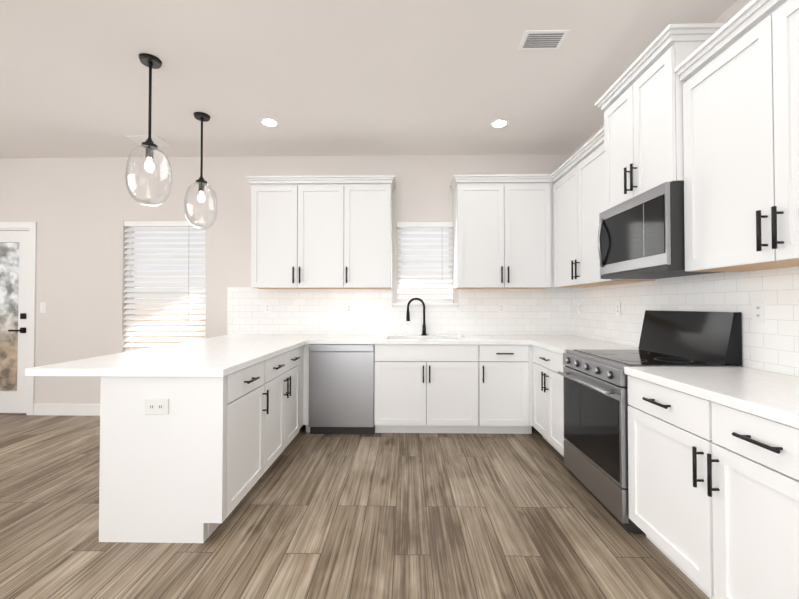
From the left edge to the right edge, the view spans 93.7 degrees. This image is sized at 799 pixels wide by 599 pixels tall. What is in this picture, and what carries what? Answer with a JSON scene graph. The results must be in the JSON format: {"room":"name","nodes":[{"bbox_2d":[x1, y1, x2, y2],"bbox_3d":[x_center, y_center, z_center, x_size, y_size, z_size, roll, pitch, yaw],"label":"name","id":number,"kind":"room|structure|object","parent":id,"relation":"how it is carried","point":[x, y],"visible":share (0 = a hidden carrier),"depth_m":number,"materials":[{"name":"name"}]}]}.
{"room":"kitchen","nodes":[
{"label":"kitchen","id":0,"kind":"room"},
{"bbox_2d":[0,154,569,403],"bbox_3d":[-1.884,-0.157,4.317,7.900,2.940,0.150,0,-1,1],"label":"wall","id":1,"kind":"structure","parent":0,"point":[79,211],"depth_m":4.27,"materials":[{"name":"paint"}]},
{"bbox_2d":[0,231,28,412],"bbox_3d":[-4.680,0.254,4.299,0.862,2.094,0.103,0,-1,1],"label":"door","id":2,"kind":"structure","parent":1,"relation":"in","point":[11,401],"depth_m":4.30,"materials":[{"name":"white wood"}]},
{"bbox_2d":[0,222,36,414],"bbox_3d":[-4.679,0.214,4.353,1.050,2.200,0.166,0,-1,1],"label":"door frame","id":3,"kind":"structure","parent":1,"relation":"attached to","point":[31,227],"depth_m":4.27,"materials":[{"name":"white wood"}]},
{"bbox_2d":[40,302,46,312],"bbox_3d":[-4.065,0.093,4.273,0.072,0.120,0.008,0,-1,1],"label":"switch plate","id":4,"kind":"object","parent":1,"relation":"attached to","point":[43,306],"visible":1,"depth_m":4.27,"materials":[{"name":"white plastic"}]},
{"bbox_2d":[33,404,99,415],"bbox_3d":[-3.063,1.250,4.235,2.175,0.125,0.014,0,-1,1],"label":"baseboard","id":5,"kind":"structure","parent":1,"relation":"attached to","point":[71,409],"depth_m":4.23,"materials":[{"name":"white wood"}]},
{"bbox_2d":[126,227,205,347],"bbox_3d":[-2.675,-0.029,4.303,1.050,1.735,0.158,0,-1,1],"label":"window","id":6,"kind":"structure","parent":1,"relation":"in","point":[154,287],"depth_m":4.34,"materials":[{"name":"white plastic"}]},
{"bbox_2d":[123,221,205,351],"bbox_3d":[-2.675,-0.091,4.279,0.948,1.609,0.068,0,-1,1],"label":"window blind","id":7,"kind":"object","parent":6,"relation":"attached to","point":[188,295],"visible":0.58,"depth_m":4.28,"materials":[{"name":"white plastic"}]},
{"bbox_2d":[249,179,352,288],"bbox_3d":[-1.036,-0.682,4.070,1.038,1.116,0.325,0,-1,1],"label":"upper cabinet","id":8,"kind":"object","parent":1,"relation":"attached to","point":[321,231],"depth_m":3.91,"materials":[{"name":"white wood"}]},
{"bbox_2d":[349,179,392,288],"bbox_3d":[-0.361,-0.682,4.058,0.552,1.116,0.325,0,-1,1],"label":"upper cabinet","id":9,"kind":"object","parent":1,"relation":"attached to","point":[370,200],"depth_m":3.90,"materials":[{"name":"white wood"}]},
{"bbox_2d":[227,287,570,334],"bbox_3d":[-0.016,0.129,4.200,3.860,0.535,0.008,0,-1,1],"label":"tile backsplash","id":10,"kind":"structure","parent":1,"relation":"attached to","point":[546,311],"depth_m":4.20,"materials":[{"name":"white tile"}]},
{"bbox_2d":[264,303,270,312],"bbox_3d":[-1.486,0.097,4.219,0.072,0.116,0.007,0,-1,1],"label":"electrical outlet","id":11,"kind":"object","parent":10,"relation":"attached to","point":[267,307],"visible":1,"depth_m":4.22,"materials":[{"name":"white plastic"}]},
{"bbox_2d":[346,303,351,312],"bbox_3d":[-0.566,0.097,4.202,0.072,0.116,0.007,0,-1,1],"label":"electrical outlet","id":12,"kind":"object","parent":10,"relation":"attached to","point":[348,307],"visible":1,"depth_m":4.20,"materials":[{"name":"white plastic"}]},
{"bbox_2d":[498,303,504,312],"bbox_3d":[1.134,0.096,4.172,0.072,0.116,0.007,0,-1,1],"label":"electrical outlet","id":13,"kind":"object","parent":10,"relation":"attached to","point":[501,307],"visible":1,"depth_m":4.17,"materials":[{"name":"white plastic"}]},
{"bbox_2d":[393,228,457,309],"bbox_3d":[0.290,-0.380,4.255,0.730,0.995,0.158,0,-1,1],"label":"window","id":14,"kind":"structure","parent":1,"relation":"in","point":[429,306],"depth_m":4.19,"materials":[{"name":"white"}]},
{"bbox_2d":[397,222,452,302],"bbox_3d":[0.289,-0.418,4.231,0.628,0.916,0.068,0,-1,1],"label":"blinds","id":15,"kind":"object","parent":14,"relation":"attached to","point":[445,227],"visible":0.96,"depth_m":4.23,"materials":[{"name":"white plastic"}]},
{"bbox_2d":[449,174,553,288],"bbox_3d":[1.079,-0.701,4.011,1.041,1.160,0.367,0,-1,1],"label":"upper cabinet","id":16,"kind":"object","parent":1,"relation":"attached to","point":[503,231],"visible":1,"depth_m":3.88,"materials":[{"name":"white wood"}]},
{"bbox_2d":[0,413,709,598],"bbox_3d":[-1.967,1.294,-0.330,7.900,0.100,9.400,0,-1,1],"label":"floor","id":17,"kind":"structure","parent":0,"point":[424,516],"depth_m":2.06,"materials":[{"name":"brown wood"}]},
{"bbox_2d":[208,361,268,537],"bbox_3d":[-1.223,0.846,2.289,0.678,0.874,0.540,0,-1,1],"label":"base cabinet","id":18,"kind":"object","parent":17,"relation":"on","point":[245,436],"visible":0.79,"depth_m":2.25,"materials":[{"name":"white wood"}]},
{"bbox_2d":[263,347,299,472],"bbox_3d":[-1.211,0.857,2.986,0.678,0.874,0.850,0,-1,1],"label":"base cabinet","id":19,"kind":"object","parent":17,"relation":"on","point":[281,384],"visible":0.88,"depth_m":2.91,"materials":[{"name":"white wood"}]},
{"bbox_2d":[299,345,303,427],"bbox_3d":[-1.227,0.869,3.813,0.617,0.874,0.799,0,-1,1],"label":"base cabinet","id":20,"kind":"object","parent":17,"relation":"on","point":[301,364],"depth_m":3.53,"materials":[{"name":"white wood"}]},
{"bbox_2d":[25,335,319,376],"bbox_3d":[-1.421,0.400,3.085,1.050,0.040,2.260,0,-1,1],"label":"countertop","id":21,"kind":"structure","parent":20,"relation":"on","point":[222,356],"depth_m":2.30,"materials":[{"name":"white stone"}]},
{"bbox_2d":[303,344,309,431],"bbox_3d":[-0.895,0.867,3.647,0.051,0.874,0.100,0,-1,1],"label":"base cabinet","id":22,"kind":"object","parent":17,"relation":"on","point":[306,391],"visible":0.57,"depth_m":3.60,"materials":[{"name":"white wood"}]},
{"bbox_2d":[309,344,374,433],"bbox_3d":[-0.552,0.871,3.870,0.624,0.871,0.600,0,-1,1],"label":"dishwasher","id":23,"kind":"object","parent":17,"relation":"on","point":[341,388],"visible":0.96,"depth_m":3.58,"materials":[{"name":"grey metal"}]},
{"bbox_2d":[374,344,477,432],"bbox_3d":[0.261,0.870,3.856,0.995,0.874,0.661,0,-1,1],"label":"base cabinet","id":24,"kind":"object","parent":17,"relation":"on","point":[425,388],"visible":0.96,"depth_m":3.57,"materials":[{"name":"white wood"}]},
{"bbox_2d":[307,335,594,344],"bbox_3d":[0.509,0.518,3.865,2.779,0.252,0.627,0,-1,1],"label":"countertop","id":25,"kind":"structure","parent":24,"relation":"on","point":[322,339],"depth_m":3.64,"materials":[{"name":"white stone"}]},
{"bbox_2d":[406,298,426,335],"bbox_3d":[0.189,0.187,4.109,0.230,0.417,0.122,0,-1,1],"label":"faucet","id":26,"kind":"object","parent":25,"relation":"on","point":[424,321],"visible":1,"depth_m":4.11,"materials":[{"name":"black metal"}]},
{"bbox_2d":[477,345,532,433],"bbox_3d":[1.023,0.870,3.842,0.526,0.874,0.661,0,-1,1],"label":"base cabinet","id":27,"kind":"object","parent":17,"relation":"on","point":[505,389],"visible":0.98,"depth_m":3.56,"materials":[{"name":"white wood"}]},
{"bbox_2d":[532,345,564,456],"bbox_3d":[1.544,0.860,3.175,0.661,0.874,0.775,0,-1,1],"label":"base cabinet","id":28,"kind":"object","parent":17,"relation":"on","point":[548,419],"visible":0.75,"depth_m":3.14,"materials":[{"name":"white wood"}]},
{"bbox_2d":[530,339,639,354],"bbox_3d":[1.561,0.401,3.155,0.649,0.040,0.720,0,-1,1],"label":"countertop","id":29,"kind":"structure","parent":28,"relation":"on","point":[560,344],"depth_m":3.13,"materials":[{"name":"white stone"}]},
{"bbox_2d":[558,310,741,533],"bbox_3d":[1.508,0.680,2.408,0.711,1.210,0.754,0,-1,1],"label":"range","id":30,"kind":"object","parent":17,"relation":"on","point":[595,400],"visible":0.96,"depth_m":2.27,"materials":[{"name":"grey metal"}]},
{"bbox_2d":[628,375,713,598],"bbox_3d":[1.518,0.838,1.744,0.661,0.874,0.555,0,-1,1],"label":"base cabinet","id":31,"kind":"object","parent":17,"relation":"on","point":[670,442],"visible":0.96,"depth_m":1.69,"materials":[{"name":"white wood"}]},
{"bbox_2d":[707,402,798,598],"bbox_3d":[1.509,0.831,1.239,0.661,0.874,0.450,0,-1,1],"label":"base cabinet","id":32,"kind":"object","parent":17,"relation":"on","point":[752,476],"visible":0.96,"depth_m":1.30,"materials":[{"name":"white wood"}]},
{"bbox_3d":[1.498,0.821,0.633,0.661,0.874,0.760,0,-1,1],"label":"base cabinet","id":33,"kind":"object","parent":17,"relation":"on","visible":0},
{"bbox_2d":[624,367,798,428],"bbox_3d":[1.526,0.371,1.144,0.647,0.040,1.770,0,-1,1],"label":"countertop","id":34,"kind":"structure","parent":33,"relation":"on","point":[773,396],"depth_m":1.55,"materials":[{"name":"white stone"}]},
{"bbox_2d":[0,0,736,157],"bbox_3d":[-1.967,-1.756,-0.284,7.900,0.120,9.400,0,-1,1],"label":"ceiling","id":35,"kind":"structure","parent":0,"point":[372,77],"depth_m":2.73,"materials":[{"name":"paint"}]},
{"bbox_2d":[125,53,171,205],"bbox_3d":[-1.713,-1.147,2.573,0.280,1.010,0.274,0,-1,1],"label":"pendant light","id":36,"kind":"object","parent":35,"relation":"hanging from","point":[150,61],"visible":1,"depth_m":2.56,"materials":[{"name":"black"}]},
{"bbox_2d":[126,136,171,145],"bbox_3d":[-2.573,-1.629,3.856,0.320,0.008,0.240,0,-1,1],"label":"cover plate","id":37,"kind":"object","parent":35,"relation":"attached to","point":[156,140],"visible":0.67,"depth_m":3.83,"materials":[{"name":"white"}]},
{"bbox_2d":[184,112,216,228],"bbox_3d":[-1.760,-1.136,3.337,0.273,1.010,0.281,0,-1,1],"label":"pendant light","id":38,"kind":"object","parent":35,"relation":"hanging from","point":[202,117],"visible":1,"depth_m":3.32,"materials":[{"name":"black"}]},
{"bbox_2d":[260,118,278,126],"bbox_3d":[-1.200,-1.635,3.461,0.170,0.008,0.170,0,-1,1],"label":"recessed light","id":39,"kind":"object","parent":35,"relation":"in","point":[270,122],"visible":1,"depth_m":3.45,"materials":[{"name":"white plastic"}]},
{"bbox_2d":[490,119,508,127],"bbox_3d":[0.931,-1.635,3.483,0.170,0.008,0.170,0,-1,1],"label":"recessed light","id":40,"kind":"object","parent":35,"relation":"in","point":[499,123],"visible":1,"depth_m":3.47,"materials":[{"name":"white plastic"}]},
{"bbox_2d":[517,29,569,49],"bbox_3d":[0.911,-1.650,2.384,0.270,0.010,0.170,0,-1,1],"label":"ceiling vent","id":41,"kind":"object","parent":35,"relation":"in","point":[540,39],"visible":1,"depth_m":2.37,"materials":[{"name":"white metal"}]},
{"bbox_2d":[570,0,797,376],"bbox_3d":[1.906,-0.228,-0.451,0.150,2.940,9.250,0,-1,1],"label":"wall","id":42,"kind":"structure","parent":0,"point":[734,9],"depth_m":2.14,"materials":[{"name":"paint"}]},
{"bbox_2d":[550,127,655,287],"bbox_3d":[1.713,-0.704,3.318,0.367,1.145,1.112,0,-1,1],"label":"upper cabinet","id":43,"kind":"object","parent":42,"relation":"attached to","point":[578,177],"visible":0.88,"depth_m":3.25,"materials":[{"name":"white wood"}]},
{"bbox_2d":[595,23,724,210],"bbox_3d":[1.671,-1.062,2.409,0.417,0.836,0.799,0,-1,1],"label":"upper cabinet","id":44,"kind":"object","parent":42,"relation":"attached to","point":[639,102],"visible":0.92,"depth_m":2.26,"materials":[{"name":"white wood"}]},
{"bbox_2d":[598,182,718,278],"bbox_3d":[1.650,-0.398,2.399,0.480,0.485,0.709,0,-1,1],"label":"microwave","id":45,"kind":"object","parent":44,"relation":"attached to","point":[641,236],"visible":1,"depth_m":2.24,"materials":[{"name":"grey metal"}]},
{"bbox_2d":[571,266,798,376],"bbox_3d":[1.873,0.088,2.141,0.008,0.555,4.042,0,-1,1],"label":"tile backsplash","id":46,"kind":"structure","parent":42,"relation":"attached to","point":[771,344],"depth_m":2.20,"materials":[{"name":"white tile"}]},
{"bbox_2d":[578,303,580,313],"bbox_3d":[1.898,0.093,3.950,0.007,0.116,0.072,0,-1,1],"label":"electrical outlet","id":47,"kind":"object","parent":46,"relation":"attached to","point":[579,308],"visible":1,"depth_m":3.95,"materials":[{"name":"white plastic"}]},
{"bbox_2d":[616,302,620,315],"bbox_3d":[1.885,0.082,3.231,0.007,0.116,0.072,0,-1,1],"label":"electrical outlet","id":48,"kind":"object","parent":46,"relation":"attached to","point":[618,308],"visible":1,"depth_m":3.22,"materials":[{"name":"white plastic"}]},
{"bbox_2d":[752,300,765,322],"bbox_3d":[1.862,0.063,1.941,0.007,0.116,0.072,0,-1,1],"label":"electrical outlet","id":49,"kind":"object","parent":46,"relation":"attached to","point":[758,311],"visible":1,"depth_m":1.94,"materials":[{"name":"white plastic"}]},
{"bbox_2d":[678,0,798,271],"bbox_3d":[1.702,-0.699,1.513,0.325,1.071,1.060,0,-1,1],"label":"upper cabinet","id":50,"kind":"object","parent":42,"relation":"attached to","point":[738,72],"depth_m":1.68,"materials":[{"name":"white wood"}]},
{"label":"outside","id":51,"kind":"structure","parent":0,"visible":0},
{"bbox_2d":[0,243,18,390],"bbox_3d":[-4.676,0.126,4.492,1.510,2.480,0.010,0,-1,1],"label":"door glass","id":52,"kind":"object","parent":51,"point":[9,336],"depth_m":4.49,"materials":[{"name":"clear"}]},
{"bbox_2d":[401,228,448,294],"bbox_3d":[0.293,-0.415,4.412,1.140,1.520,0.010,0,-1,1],"label":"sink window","id":53,"kind":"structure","parent":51,"point":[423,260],"depth_m":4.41,"materials":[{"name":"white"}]}
]}

